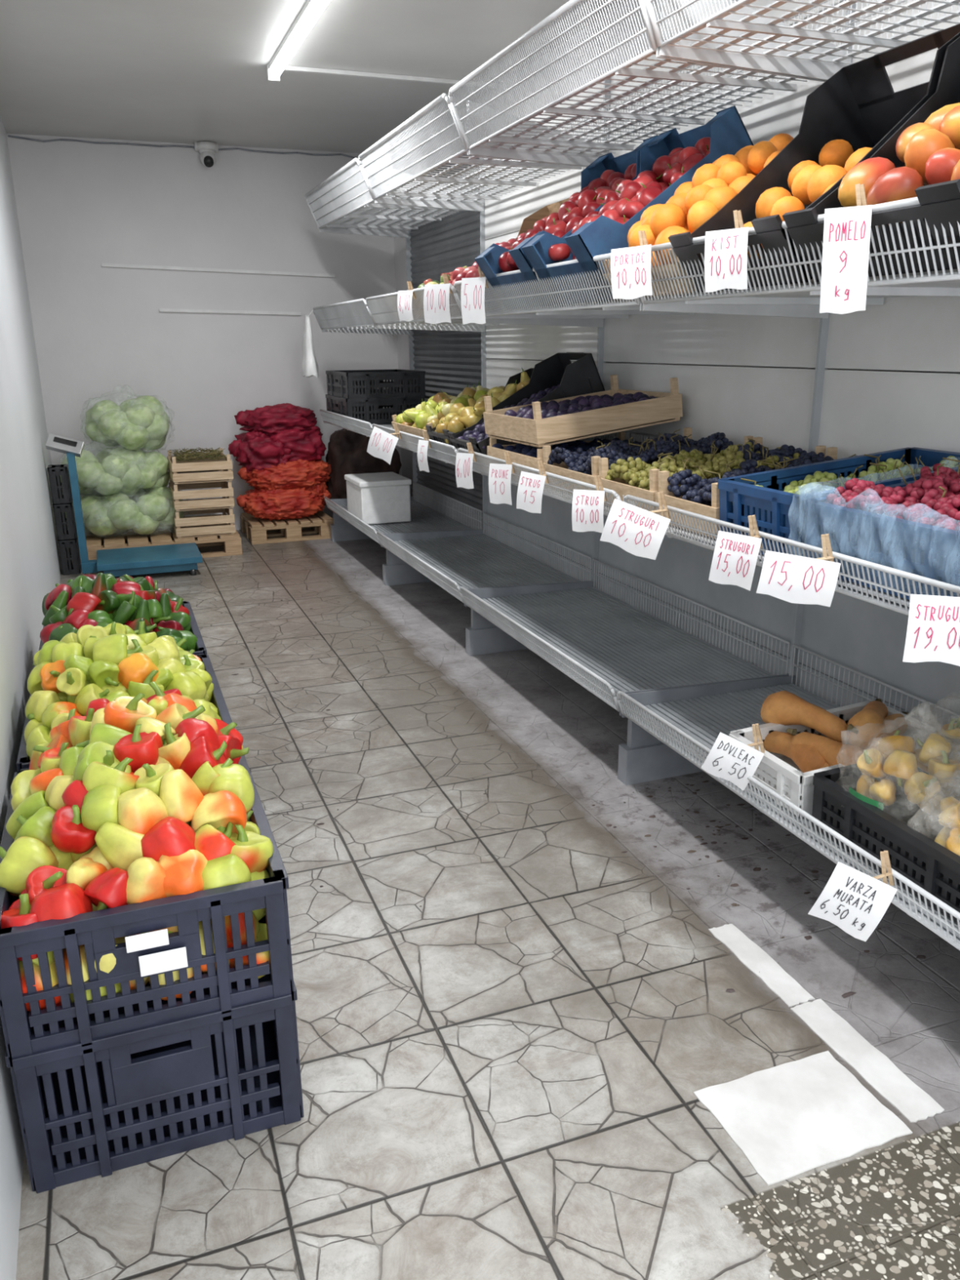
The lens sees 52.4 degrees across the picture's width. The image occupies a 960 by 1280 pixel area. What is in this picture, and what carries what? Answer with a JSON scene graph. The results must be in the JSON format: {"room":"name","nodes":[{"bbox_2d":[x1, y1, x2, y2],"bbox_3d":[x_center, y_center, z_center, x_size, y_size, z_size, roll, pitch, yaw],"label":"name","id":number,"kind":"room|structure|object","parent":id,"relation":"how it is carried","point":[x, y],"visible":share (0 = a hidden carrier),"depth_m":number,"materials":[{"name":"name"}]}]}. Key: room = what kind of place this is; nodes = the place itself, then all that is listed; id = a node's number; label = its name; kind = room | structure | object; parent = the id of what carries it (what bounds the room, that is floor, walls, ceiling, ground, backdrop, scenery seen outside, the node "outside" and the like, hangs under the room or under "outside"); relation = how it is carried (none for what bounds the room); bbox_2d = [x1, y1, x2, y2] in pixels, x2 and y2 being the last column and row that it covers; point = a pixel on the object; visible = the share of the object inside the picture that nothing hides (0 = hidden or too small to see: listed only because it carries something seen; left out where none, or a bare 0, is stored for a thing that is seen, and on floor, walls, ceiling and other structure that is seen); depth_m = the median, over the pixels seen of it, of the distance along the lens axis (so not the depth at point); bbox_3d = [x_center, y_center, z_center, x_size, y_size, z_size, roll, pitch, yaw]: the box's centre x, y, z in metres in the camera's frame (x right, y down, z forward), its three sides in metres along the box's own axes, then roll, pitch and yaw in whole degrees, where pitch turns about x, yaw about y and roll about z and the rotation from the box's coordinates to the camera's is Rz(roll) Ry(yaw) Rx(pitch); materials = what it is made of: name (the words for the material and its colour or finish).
{"room":"food shop","nodes":[
{"label":"food shop","id":0,"kind":"room"},
{"bbox_2d":[0,115,61,1279],"bbox_3d":[-1.340,-0.729,2.490,0.274,2.470,8.200,-7,18,-19],"label":"wall","id":1,"kind":"structure","parent":0,"point":[30,566],"depth_m":3.15,"materials":[{"name":"paint"}]},
{"bbox_2d":[6,133,401,540],"bbox_3d":[-1.705,-1.978,6.600,2.650,2.470,0.100,-7,18,-19],"label":"wall","id":2,"kind":"structure","parent":0,"point":[100,333],"depth_m":6.36,"materials":[{"name":"paint"}]},
{"bbox_2d":[8,134,382,159],"bbox_3d":[-1.728,-3.115,6.177,2.301,0.031,0.011,-7,18,-19],"label":"cable","id":3,"kind":"object","parent":2,"relation":"attached to","point":[13,136],"depth_m":6.10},
{"bbox_2d":[101,262,335,277],"bbox_3d":[-1.689,-2.427,6.404,1.490,0.067,0.022,-7,18,-19],"label":"trim","id":4,"kind":"structure","parent":2,"relation":"attached to","point":[104,264],"depth_m":6.38,"materials":[{"name":"white plastic"}]},
{"bbox_2d":[159,308,301,315],"bbox_3d":[-1.653,-2.185,6.490,0.920,0.042,0.022,-7,18,-19],"label":"trim","id":5,"kind":"structure","parent":2,"relation":"attached to","point":[180,310],"depth_m":6.48,"materials":[{"name":"white plastic"}]},
{"bbox_2d":[0,0,627,155],"bbox_3d":[-0.277,-2.093,2.553,2.650,0.080,8.300,-7,18,-19],"label":"ceiling","id":6,"kind":"structure","parent":0,"point":[168,71],"depth_m":4.39,"materials":[{"name":"paint"}]},
{"bbox_2d":[194,141,217,167],"bbox_3d":[-1.712,-3.049,6.126,0.140,0.157,0.148,-7,18,-19],"label":"security camera","id":7,"kind":"object","parent":6,"relation":"attached to","point":[206,149],"visible":1,"depth_m":6.09,"materials":[{"name":"white plastic"}]},
{"bbox_2d":[266,0,330,81],"bbox_3d":[-0.729,-2.424,3.904,0.052,0.063,1.244,-7,18,-19],"label":"tube light","id":8,"kind":"object","parent":6,"relation":"attached to","point":[312,10],"visible":1,"depth_m":3.89,"materials":[{"name":"white plastic"}]},
{"bbox_2d":[284,65,497,88],"bbox_3d":[-0.416,-2.671,4.623,1.060,0.017,0.022,-7,18,-19],"label":"cable trunking","id":9,"kind":"object","parent":6,"relation":"attached to","point":[288,68],"visible":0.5,"depth_m":4.59,"materials":[{"name":"white plastic"}]},
{"bbox_2d":[15,528,959,1279],"bbox_3d":[-0.251,0.346,3.296,2.650,0.080,8.300,-7,18,-19],"label":"floor","id":10,"kind":"structure","parent":0,"point":[500,1073],"depth_m":1.94,"materials":[{"name":"tile"}]},
{"bbox_2d":[57,535,81,575],"bbox_3d":[-2.375,-0.492,5.641,0.105,0.200,0.160,-7,18,-19],"label":"plastic crate","id":11,"kind":"object","parent":10,"relation":"on","point":[64,546],"visible":0.91,"depth_m":5.58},
{"bbox_2d":[52,500,77,539],"bbox_3d":[-2.377,-0.688,5.582,0.105,0.200,0.160,-7,18,-19],"label":"plastic crate","id":12,"kind":"object","parent":11,"relation":"on","point":[63,532],"visible":0.91,"depth_m":5.52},
{"bbox_2d":[47,464,72,503],"bbox_3d":[-2.379,-0.884,5.522,0.105,0.200,0.160,-7,18,-19],"label":"plastic crate","id":13,"kind":"object","parent":12,"relation":"on","point":[55,471],"visible":0.99,"depth_m":5.46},
{"bbox_2d":[45,433,202,577],"bbox_3d":[-1.999,-0.769,5.499,0.745,0.804,0.440,-7,18,-19],"label":"scale","id":14,"kind":"object","parent":10,"relation":"on","point":[134,561],"visible":0.85,"depth_m":5.46,"materials":[{"name":"teal paint"}]},
{"bbox_2d":[4,982,303,1193],"bbox_3d":[-0.600,0.631,1.806,0.430,0.252,0.610,-7,18,-19],"label":"plastic crate","id":15,"kind":"object","parent":10,"relation":"on","point":[107,1105],"visible":0.4,"depth_m":1.54,"materials":[{"name":"plastic"}]},
{"bbox_2d":[0,755,293,1058],"bbox_3d":[-0.602,0.415,1.739,0.430,0.212,0.613,-7,18,-19],"label":"plastic crate","id":16,"kind":"object","parent":15,"relation":"on","point":[152,954],"visible":0.4,"depth_m":1.47,"materials":[{"name":"plastic"}]},
{"bbox_2d":[0,681,273,1012],"bbox_3d":[-0.600,0.313,1.711,0.430,0.382,0.603,-7,18,-19],"label":"bell peppers","id":17,"kind":"object","parent":16,"relation":"in","point":[129,800],"visible":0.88,"depth_m":1.56,"materials":[{"name":"food"}]},
{"bbox_2d":[79,523,242,559],"bbox_3d":[-2.064,-0.649,6.268,0.940,0.128,0.800,-7,18,-19],"label":"wooden pallet","id":18,"kind":"object","parent":10,"relation":"on","point":[232,544],"visible":0.38,"depth_m":6.00,"materials":[{"name":"brown wood"}]},
{"bbox_2d":[60,395,184,535],"bbox_3d":[-2.192,-1.097,5.971,0.814,0.899,0.555,-4,17,-11],"label":"bags","id":19,"kind":"object","parent":18,"relation":"on","point":[123,488],"visible":0.91,"depth_m":5.87,"materials":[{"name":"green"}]},
{"bbox_2d":[173,507,235,538],"bbox_3d":[-1.754,-0.770,6.152,0.352,0.160,0.432,-7,18,-19],"label":"wooden crate","id":20,"kind":"object","parent":18,"relation":"on","point":[216,524],"visible":0.83,"depth_m":5.98,"materials":[{"name":"brown wood"}]},
{"bbox_2d":[168,476,234,511],"bbox_3d":[-1.748,-0.927,6.102,0.352,0.160,0.432,-7,18,-19],"label":"wooden crate","id":21,"kind":"object","parent":20,"relation":"on","point":[226,492],"visible":0.81,"depth_m":5.94,"materials":[{"name":"brown wood"}]},
{"bbox_2d":[166,448,233,484],"bbox_3d":[-1.743,-1.084,6.051,0.352,0.160,0.432,-7,18,-19],"label":"wooden crate","id":22,"kind":"object","parent":21,"relation":"on","point":[178,473],"visible":0.89,"depth_m":5.87,"materials":[{"name":"brown wood"}]},
{"bbox_2d":[168,447,226,463],"bbox_3d":[-1.753,-1.141,6.046,0.344,0.092,0.412,-7,18,-19],"label":"dried herbs","id":23,"kind":"object","parent":22,"relation":"in","point":[186,456],"visible":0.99,"depth_m":5.95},
{"bbox_2d":[240,511,333,544],"bbox_3d":[-1.324,-0.787,6.695,0.560,0.128,0.520,-7,18,-19],"label":"wooden pallet","id":24,"kind":"object","parent":10,"relation":"on","point":[320,522],"visible":0.79,"depth_m":6.50,"materials":[{"name":"brown wood"}]},
{"bbox_2d":[235,487,331,520],"bbox_3d":[-1.323,-0.945,6.584,0.634,0.230,0.427,-7,18,-19],"label":"sack","id":25,"kind":"object","parent":24,"relation":"on","point":[264,504],"visible":0.8,"depth_m":6.43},
{"bbox_2d":[237,459,331,489],"bbox_3d":[-1.302,-1.133,6.575,0.666,0.226,0.429,-7,18,-19],"label":"sack","id":26,"kind":"object","parent":25,"relation":"on","point":[300,473],"visible":0.62,"depth_m":6.42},
{"bbox_2d":[227,430,290,471],"bbox_3d":[-1.451,-1.270,6.507,0.453,0.276,0.433,-7,18,-19],"label":"sack","id":27,"kind":"object","parent":26,"relation":"on","point":[253,450],"visible":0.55,"depth_m":6.37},
{"bbox_2d":[268,426,326,461],"bbox_3d":[-1.302,-1.335,6.572,0.511,0.262,0.450,-7,18,-19],"label":"sack","id":28,"kind":"object","parent":26,"relation":"on","point":[308,445],"visible":0.41,"depth_m":6.45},
{"bbox_2d":[234,403,318,435],"bbox_3d":[-1.363,-1.474,6.518,0.554,0.206,0.426,-7,18,-19],"label":"sack","id":29,"kind":"object","parent":28,"relation":"on","point":[274,419],"visible":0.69,"depth_m":6.38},
{"bbox_2d":[305,481,327,511],"bbox_3d":[-1.187,-1.049,6.696,0.259,0.326,0.391,-7,18,-19],"label":"sack","id":30,"kind":"object","parent":25,"relation":"on","point":[322,487],"visible":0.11,"depth_m":6.57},
{"bbox_2d":[325,428,401,512],"bbox_3d":[-0.816,-1.153,6.782,0.531,0.730,0.453,-7,18,-19],"label":"sack","id":31,"kind":"object","parent":10,"relation":"on","point":[347,453],"visible":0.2,"depth_m":6.58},
{"bbox_2d":[231,574,925,998],"bbox_3d":[-0.172,0.249,3.470,1.241,0.002,4.524,-7,18,-19],"label":"debris","id":32,"kind":"object","parent":10,"relation":"on","point":[808,937],"visible":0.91,"depth_m":2.52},
{"bbox_2d":[305,0,959,950],"bbox_3d":[0.434,-0.852,3.260,0.662,2.220,6.710,-7,18,-19],"label":"wire shelf rack","id":33,"kind":"object","parent":10,"relation":"on","point":[688,658],"visible":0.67,"depth_m":3.05,"materials":[{"name":"grey metal"}]},
{"bbox_2d":[302,309,319,378],"bbox_3d":[-1.059,-1.834,6.039,0.109,0.416,0.195,-7,18,-19],"label":"plastic bag","id":34,"kind":"object","parent":33,"relation":"hanging from","point":[309,364],"visible":1,"depth_m":6.00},
{"bbox_2d":[324,394,424,424],"bbox_3d":[-0.654,-1.430,6.006,0.480,0.150,0.580,-7,18,-19],"label":"plastic crate","id":35,"kind":"object","parent":33,"relation":"on","point":[371,411],"visible":0.68,"depth_m":5.75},
{"bbox_2d":[325,368,425,399],"bbox_3d":[-0.646,-1.570,5.967,0.480,0.150,0.580,-7,18,-19],"label":"plastic crate","id":36,"kind":"object","parent":35,"relation":"on","point":[348,384],"visible":0.99,"depth_m":5.74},
{"bbox_2d":[344,471,411,524],"bbox_3d":[-0.612,-0.854,5.850,0.311,0.249,0.396,-7,18,-19],"label":"box","id":37,"kind":"object","parent":33,"relation":"on","point":[373,498],"visible":0.94,"depth_m":5.69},
{"bbox_2d":[366,423,401,464],"bbox_3d":[-0.452,-0.912,4.541,0.170,0.188,0.060,1,17,6],"label":"price tag","id":38,"kind":"object","parent":33,"relation":"attached to","point":[381,444],"visible":1,"depth_m":4.54,"materials":[{"name":"paper"}]},
{"bbox_2d":[397,280,416,321],"bbox_3d":[-0.301,-1.429,4.113,0.087,0.162,0.052,14,22,40],"label":"price tag","id":39,"kind":"object","parent":33,"relation":"attached to","point":[404,297],"visible":1,"depth_m":4.10,"materials":[{"name":"paper"}]},
{"bbox_2d":[391,414,432,439],"bbox_3d":[-0.078,-1.040,4.576,0.537,0.225,0.592,-7,18,-19],"label":"wooden crate","id":40,"kind":"object","parent":33,"relation":"on","point":[409,429],"visible":0.09,"depth_m":4.50,"materials":[{"name":"brown wood"}]},
{"bbox_2d":[395,381,504,430],"bbox_3d":[-0.095,-1.063,4.574,0.571,0.294,0.632,-7,18,-19],"label":"pile","id":41,"kind":"object","parent":40,"relation":"in","point":[437,406],"visible":0.39,"depth_m":4.46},
{"bbox_2d":[417,431,431,472],"bbox_3d":[-0.229,-0.802,4.145,0.043,0.171,0.077,-12,21,-34],"label":"price tag","id":42,"kind":"object","parent":33,"relation":"attached to","point":[422,450],"visible":1,"depth_m":4.14,"materials":[{"name":"paper"}]},
{"bbox_2d":[423,273,452,324],"bbox_3d":[-0.152,-1.293,3.695,0.112,0.181,0.056,8,19,26],"label":"price tag","id":43,"kind":"object","parent":33,"relation":"attached to","point":[436,296],"visible":1,"depth_m":3.68,"materials":[{"name":"paper"}]},
{"bbox_2d":[455,442,476,488],"bbox_3d":[-0.047,-0.654,3.651,0.077,0.171,0.049,11,20,33],"label":"price tag","id":44,"kind":"object","parent":33,"relation":"attached to","point":[464,461],"visible":1,"depth_m":3.64,"materials":[{"name":"paper"}]},
{"bbox_2d":[461,266,488,324],"bbox_3d":[-0.013,-1.186,3.353,0.095,0.190,0.054,9,19,28],"label":"price tag","id":45,"kind":"object","parent":33,"relation":"attached to","point":[473,289],"visible":1,"depth_m":3.34,"materials":[{"name":"paper"}]},
{"bbox_2d":[425,368,533,445],"bbox_3d":[0.073,-0.970,4.137,0.553,0.346,0.302,-7,18,-19],"label":"fruit tray","id":46,"kind":"object","parent":33,"relation":"on","point":[438,437],"visible":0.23,"depth_m":4.17,"materials":[{"name":"black plastic"}]},
{"bbox_2d":[435,367,529,444],"bbox_3d":[0.045,-0.969,4.131,0.489,0.347,0.338,-7,18,-19],"label":"pile","id":47,"kind":"object","parent":46,"relation":"in","point":[460,417],"visible":0.42,"depth_m":4.05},
{"bbox_2d":[488,452,515,505],"bbox_3d":[0.078,-0.551,3.317,0.086,0.176,0.051,8,19,27],"label":"price tag","id":48,"kind":"object","parent":33,"relation":"attached to","point":[500,474],"visible":1,"depth_m":3.30,"materials":[{"name":"paper"}]},
{"bbox_2d":[448,197,569,312],"bbox_3d":[0.171,-1.470,3.718,0.567,0.424,0.512,-7,18,-19],"label":"fruit tray","id":49,"kind":"object","parent":33,"relation":"on","point":[528,222],"visible":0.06,"depth_m":3.94,"materials":[{"name":"brown wood"}]},
{"bbox_2d":[448,228,531,288],"bbox_3d":[0.135,-1.435,3.711,0.465,0.312,0.494,-7,18,-19],"label":"apples","id":50,"kind":"object","parent":49,"relation":"in","point":[460,273],"visible":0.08,"depth_m":3.68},
{"bbox_2d":[447,352,604,455],"bbox_3d":[0.185,-0.914,3.835,0.565,0.412,0.312,-7,18,-19],"label":"fruit tray","id":51,"kind":"object","parent":33,"relation":"on","point":[581,376],"visible":0.49,"depth_m":3.76,"materials":[{"name":"black plastic"}]},
{"bbox_2d":[457,384,559,448],"bbox_3d":[0.158,-0.880,3.827,0.472,0.245,0.304,-7,18,-19],"label":"plums","id":52,"kind":"object","parent":51,"relation":"in","point":[478,433],"visible":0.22,"depth_m":3.84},
{"bbox_2d":[516,460,548,513],"bbox_3d":[0.165,-0.478,3.053,0.102,0.162,0.048,0,17,3],"label":"price tag","id":53,"kind":"object","parent":33,"relation":"attached to","point":[531,486],"visible":1,"depth_m":3.05,"materials":[{"name":"paper"}]},
{"bbox_2d":[487,431,633,476],"bbox_3d":[0.377,-0.664,3.517,0.572,0.115,0.472,-7,18,-19],"label":"wooden crate","id":54,"kind":"object","parent":33,"relation":"on","point":[517,458],"visible":0.13,"depth_m":3.40,"materials":[{"name":"brown wood"}]},
{"bbox_2d":[492,437,641,457],"bbox_3d":[0.378,-0.676,3.514,0.570,0.073,0.471,-7,18,-19],"label":"plums","id":55,"kind":"object","parent":54,"relation":"in","point":[526,450],"visible":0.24,"depth_m":3.54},
{"bbox_2d":[483,374,682,447],"bbox_3d":[0.357,-0.825,3.471,0.582,0.211,0.462,-7,18,-19],"label":"wooden crate","id":56,"kind":"object","parent":54,"relation":"on","point":[539,432],"visible":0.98,"depth_m":3.31,"materials":[{"name":"brown wood"}]},
{"bbox_2d":[504,391,665,419],"bbox_3d":[0.355,-0.811,3.474,0.560,0.132,0.449,-7,18,-19],"label":"plums","id":57,"kind":"object","parent":56,"relation":"in","point":[552,408],"visible":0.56,"depth_m":3.42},
{"bbox_2d":[474,134,657,309],"bbox_3d":[0.318,-1.344,3.175,0.579,0.497,0.385,-7,18,-19],"label":"box","id":58,"kind":"object","parent":33,"relation":"on","point":[487,260],"visible":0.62,"depth_m":3.23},
{"bbox_2d":[497,163,635,272],"bbox_3d":[0.321,-1.343,3.174,0.465,0.373,0.379,-7,18,-19],"label":"pomegranates","id":59,"kind":"object","parent":58,"relation":"in","point":[571,212],"visible":0.33,"depth_m":3.08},
{"bbox_2d":[571,475,606,533],"bbox_3d":[0.307,-0.379,2.715,0.091,0.157,0.050,6,18,21],"label":"price tag","id":60,"kind":"object","parent":33,"relation":"attached to","point":[587,515],"visible":0.99,"depth_m":2.70,"materials":[{"name":"paper"}]},
{"bbox_2d":[610,230,652,299],"bbox_3d":[0.365,-0.903,2.345,0.100,0.157,0.056,1,17,4],"label":"price tag","id":61,"kind":"object","parent":33,"relation":"attached to","point":[630,267],"visible":1,"depth_m":2.34,"materials":[{"name":"paper"}]},
{"bbox_2d":[600,491,671,559],"bbox_3d":[0.385,-0.280,2.395,0.173,0.163,0.060,0,17,1],"label":"price tag","id":62,"kind":"object","parent":33,"relation":"attached to","point":[640,532],"visible":1,"depth_m":2.39,"materials":[{"name":"paper"}]},
{"bbox_2d":[521,105,753,305],"bbox_3d":[0.461,-1.235,2.812,0.579,0.497,0.385,-7,18,-19],"label":"box","id":63,"kind":"object","parent":33,"relation":"on","point":[727,132],"visible":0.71,"depth_m":2.65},
{"bbox_2d":[547,137,710,262],"bbox_3d":[0.460,-1.237,2.813,0.452,0.377,0.374,-7,18,-19],"label":"pomegranates","id":64,"kind":"object","parent":63,"relation":"in","point":[629,197],"visible":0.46,"depth_m":2.73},
{"bbox_2d":[541,426,753,493],"bbox_3d":[0.530,-0.569,3.110,0.565,0.168,0.382,-7,18,-19],"label":"wooden crate","id":65,"kind":"object","parent":33,"relation":"on","point":[562,469],"visible":0.15,"depth_m":3.02,"materials":[{"name":"brown wood"}]},
{"bbox_2d":[547,429,733,475],"bbox_3d":[0.527,-0.592,3.101,0.541,0.125,0.362,-7,18,-19],"label":"grapes","id":66,"kind":"object","parent":65,"relation":"in","point":[579,460],"visible":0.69,"depth_m":3.05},
{"bbox_2d":[602,248,695,299],"bbox_3d":[0.627,-1.081,2.483,0.520,0.391,0.367,-7,18,-19],"label":"wooden crate","id":67,"kind":"object","parent":33,"relation":"on","point":[671,252],"visible":0.13,"depth_m":2.35,"materials":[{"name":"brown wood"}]},
{"bbox_2d":[626,133,793,266],"bbox_3d":[0.584,-1.086,2.465,0.446,0.357,0.353,-7,18,-19],"label":"pile","id":68,"kind":"object","parent":67,"relation":"in","point":[714,184],"visible":0.51,"depth_m":2.38,"materials":[{"name":"food"}]},
{"bbox_2d":[598,436,826,511],"bbox_3d":[0.658,-0.471,2.782,0.565,0.168,0.322,-7,18,-19],"label":"wooden crate","id":69,"kind":"object","parent":33,"relation":"on","point":[620,486],"visible":0.13,"depth_m":2.70,"materials":[{"name":"brown wood"}]},
{"bbox_2d":[604,438,808,490],"bbox_3d":[0.655,-0.497,2.773,0.541,0.120,0.301,-7,18,-19],"label":"grapes","id":70,"kind":"object","parent":69,"relation":"in","point":[635,473],"visible":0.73,"depth_m":2.75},
{"bbox_2d":[704,209,748,292],"bbox_3d":[0.507,-0.799,2.001,0.089,0.158,0.051,2,17,7],"label":"price tag","id":71,"kind":"object","parent":33,"relation":"attached to","point":[726,250],"visible":1,"depth_m":2.00,"materials":[{"name":"paper"}]},
{"bbox_2d":[701,723,764,791],"bbox_3d":[0.581,0.269,2.216,0.143,0.156,0.048,0,17,1],"label":"price tag","id":72,"kind":"object","parent":33,"relation":"attached to","point":[730,759],"visible":1,"depth_m":2.21,"materials":[{"name":"paper"}]},
{"bbox_2d":[708,515,761,591],"bbox_3d":[0.548,-0.183,2.065,0.110,0.158,0.048,-1,17,0],"label":"price tag","id":73,"kind":"object","parent":33,"relation":"attached to","point":[735,557],"visible":1,"depth_m":2.06,"materials":[{"name":"paper"}]},
{"bbox_2d":[654,446,837,538],"bbox_3d":[0.768,-0.386,2.502,0.565,0.168,0.277,-7,18,-19],"label":"wooden crate","id":74,"kind":"object","parent":33,"relation":"on","point":[713,512],"visible":0.17,"depth_m":2.41,"materials":[{"name":"brown wood"}]},
{"bbox_2d":[666,451,858,506],"bbox_3d":[0.766,-0.413,2.493,0.540,0.122,0.256,-7,18,-19],"label":"grapes","id":75,"kind":"object","parent":74,"relation":"in","point":[693,488],"visible":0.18,"depth_m":2.48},
{"bbox_2d":[756,533,840,607],"bbox_3d":[0.610,-0.130,1.844,0.152,0.132,0.058,-2,17,-4],"label":"price tag","id":76,"kind":"object","parent":33,"relation":"attached to","point":[790,578],"visible":1,"depth_m":1.85,"materials":[{"name":"paper"}]},
{"bbox_2d":[667,23,959,292],"bbox_3d":[0.761,-1.024,2.107,0.562,0.499,0.407,-7,18,-19],"label":"fruit tray","id":77,"kind":"object","parent":33,"relation":"on","point":[859,105],"visible":0.56,"depth_m":2.25,"materials":[{"name":"black plastic"}]},
{"bbox_2d":[743,139,872,258],"bbox_3d":[0.739,-0.962,2.108,0.348,0.277,0.351,-7,18,-19],"label":"pile","id":78,"kind":"object","parent":77,"relation":"in","point":[807,180],"visible":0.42,"depth_m":2.12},
{"bbox_2d":[728,700,940,817],"bbox_3d":[0.854,0.273,2.319,0.444,0.123,0.280,-7,18,-19],"label":"plastic crate","id":79,"kind":"object","parent":33,"relation":"on","point":[779,772],"visible":0.27,"depth_m":2.26,"materials":[{"name":"plastic"}]},
{"bbox_2d":[760,690,909,783],"bbox_3d":[0.890,0.247,2.297,0.392,0.178,0.365,-1,17,-2],"label":"butternut squash","id":80,"kind":"object","parent":79,"relation":"in","point":[809,752],"visible":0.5,"depth_m":2.28,"materials":[{"name":"food"}]},
{"bbox_2d":[717,447,959,556],"bbox_3d":[0.869,-0.317,2.231,0.580,0.194,0.300,-7,18,-19],"label":"plastic crate","id":81,"kind":"object","parent":33,"relation":"on","point":[771,506],"visible":0.38,"depth_m":2.20,"materials":[{"name":"plastic"}]},
{"bbox_2d":[732,453,959,505],"bbox_3d":[0.862,-0.342,2.221,0.534,0.134,0.273,-7,18,-19],"label":"grapes","id":82,"kind":"object","parent":81,"relation":"in","point":[888,469],"visible":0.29,"depth_m":2.25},
{"bbox_2d":[819,183,871,314],"bbox_3d":[0.638,-0.679,1.697,0.082,0.213,0.046,6,18,20],"label":"price tag","id":83,"kind":"object","parent":33,"relation":"attached to","point":[846,230],"visible":1,"depth_m":1.68,"materials":[{"name":"paper"}]},
{"bbox_2d":[807,850,897,942],"bbox_3d":[0.697,0.477,1.808,0.153,0.175,0.050,0,17,3],"label":"price tag","id":84,"kind":"object","parent":33,"relation":"attached to","point":[855,901],"visible":1,"depth_m":1.80,"materials":[{"name":"paper"}]},
{"bbox_2d":[782,36,959,281],"bbox_3d":[0.911,-0.909,1.723,0.562,0.499,0.432,-7,18,-19],"label":"fruit tray","id":85,"kind":"object","parent":33,"relation":"on","point":[940,202],"visible":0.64,"depth_m":1.72,"materials":[{"name":"black plastic"}]},
{"bbox_2d":[838,102,959,226],"bbox_3d":[0.880,-0.882,1.701,0.380,0.298,0.377,-7,18,-19],"label":"grapefruit","id":86,"kind":"object","parent":85,"relation":"in","point":[929,149],"visible":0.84,"depth_m":1.70,"materials":[{"name":"food"}]},
{"bbox_2d":[804,480,959,599],"bbox_3d":[1.006,-0.210,1.882,0.580,0.189,0.460,-7,18,-19],"label":"plastic crate","id":87,"kind":"object","parent":33,"relation":"on","point":[922,549],"visible":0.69,"depth_m":1.78,"materials":[{"name":"plastic"}]},
{"bbox_2d":[787,465,959,585],"bbox_3d":[0.986,-0.226,1.875,0.596,0.208,0.490,-7,18,-19],"label":"bag","id":88,"kind":"object","parent":87,"relation":"in","point":[815,493],"visible":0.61,"depth_m":1.80,"materials":[{"name":"blue"}]},
{"bbox_2d":[824,457,959,531],"bbox_3d":[0.996,-0.278,1.856,0.532,0.126,0.428,-7,18,-19],"label":"grapes","id":89,"kind":"object","parent":87,"relation":"in","point":[939,491],"visible":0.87,"depth_m":1.87,"materials":[{"name":"food"}]},
{"bbox_2d":[811,763,959,923],"bbox_3d":[1.031,0.367,1.976,0.524,0.138,0.460,-7,18,-19],"label":"plastic crate","id":90,"kind":"object","parent":33,"relation":"on","point":[908,833],"visible":0.65,"depth_m":1.94,"materials":[{"name":"plastic"}]},
{"bbox_2d":[848,715,959,856],"bbox_3d":[1.022,0.252,1.951,0.524,0.319,0.464,-8,18,-23],"label":"cabbage","id":91,"kind":"object","parent":90,"relation":"in","point":[896,757],"visible":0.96,"depth_m":1.95,"materials":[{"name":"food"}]},
{"bbox_2d":[902,594,959,666],"bbox_3d":[0.745,-0.036,1.568,0.108,0.153,0.054,4,18,16],"label":"price tag","id":92,"kind":"object","parent":33,"relation":"attached to","point":[933,629],"visible":1,"depth_m":1.56,"materials":[{"name":"paper"}]},
{"bbox_3d":[-0.046,-1.542,4.315,0.511,0.218,0.512,-7,18,-19],"label":"wooden crate","id":93,"kind":"object","parent":33,"relation":"on","visible":0},
{"bbox_2d":[417,266,467,288],"bbox_3d":[-0.058,-1.566,4.302,0.440,0.210,0.434,-7,18,-19],"label":"pile","id":94,"kind":"object","parent":93,"relation":"in","point":[429,281],"visible":0.05,"depth_m":4.25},
{"bbox_2d":[693,924,944,1185],"bbox_3d":[0.510,0.737,1.845,0.374,0.003,0.622,-7,18,-19],"label":"cardboard sheets","id":95,"kind":"object","parent":10,"relation":"on","point":[790,1119],"depth_m":1.67,"materials":[{"name":"cardboard"}]},
{"bbox_3d":[-0.823,0.460,2.375,0.430,0.252,0.610,-7,18,-19],"label":"plastic crate","id":96,"kind":"object","parent":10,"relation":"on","visible":0},
{"bbox_2d":[16,653,235,771],"bbox_3d":[-0.825,0.244,2.309,0.430,0.212,0.610,-7,18,-19],"label":"plastic crate","id":97,"kind":"object","parent":96,"relation":"on","point":[218,700],"visible":0.07,"depth_m":2.23,"materials":[{"name":"plastic"}]},
{"bbox_2d":[24,621,222,759],"bbox_3d":[-0.829,0.157,2.279,0.450,0.392,0.612,-7,18,-19],"label":"bell peppers","id":98,"kind":"object","parent":97,"relation":"in","point":[112,661],"visible":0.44,"depth_m":2.14,"materials":[{"name":"food"}]},
{"bbox_3d":[-1.042,0.292,2.934,0.430,0.252,0.585,-7,18,-19],"label":"plastic crate","id":99,"kind":"object","parent":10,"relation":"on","visible":0},
{"bbox_2d":[38,600,207,654],"bbox_3d":[-1.044,0.076,2.868,0.430,0.212,0.585,-7,18,-19],"label":"plastic crate","id":100,"kind":"object","parent":99,"relation":"on","point":[201,648],"visible":0.07,"depth_m":2.80,"materials":[{"name":"plastic"}]},
{"bbox_2d":[32,572,197,666],"bbox_3d":[-1.041,-0.017,2.844,0.456,0.381,0.641,-7,18,-19],"label":"bell peppers","id":101,"kind":"object","parent":100,"relation":"in","point":[100,599],"visible":0.45,"depth_m":2.74,"materials":[{"name":"food"}]},
{"bbox_2d":[391,0,959,496],"bbox_3d":[0.900,-0.996,3.288,0.100,2.470,8.200,-7,18,-19],"label":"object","id":102,"kind":"structure","parent":0,"point":[399,242],"depth_m":4.31,"materials":[{"name":"paint"}]}
]}

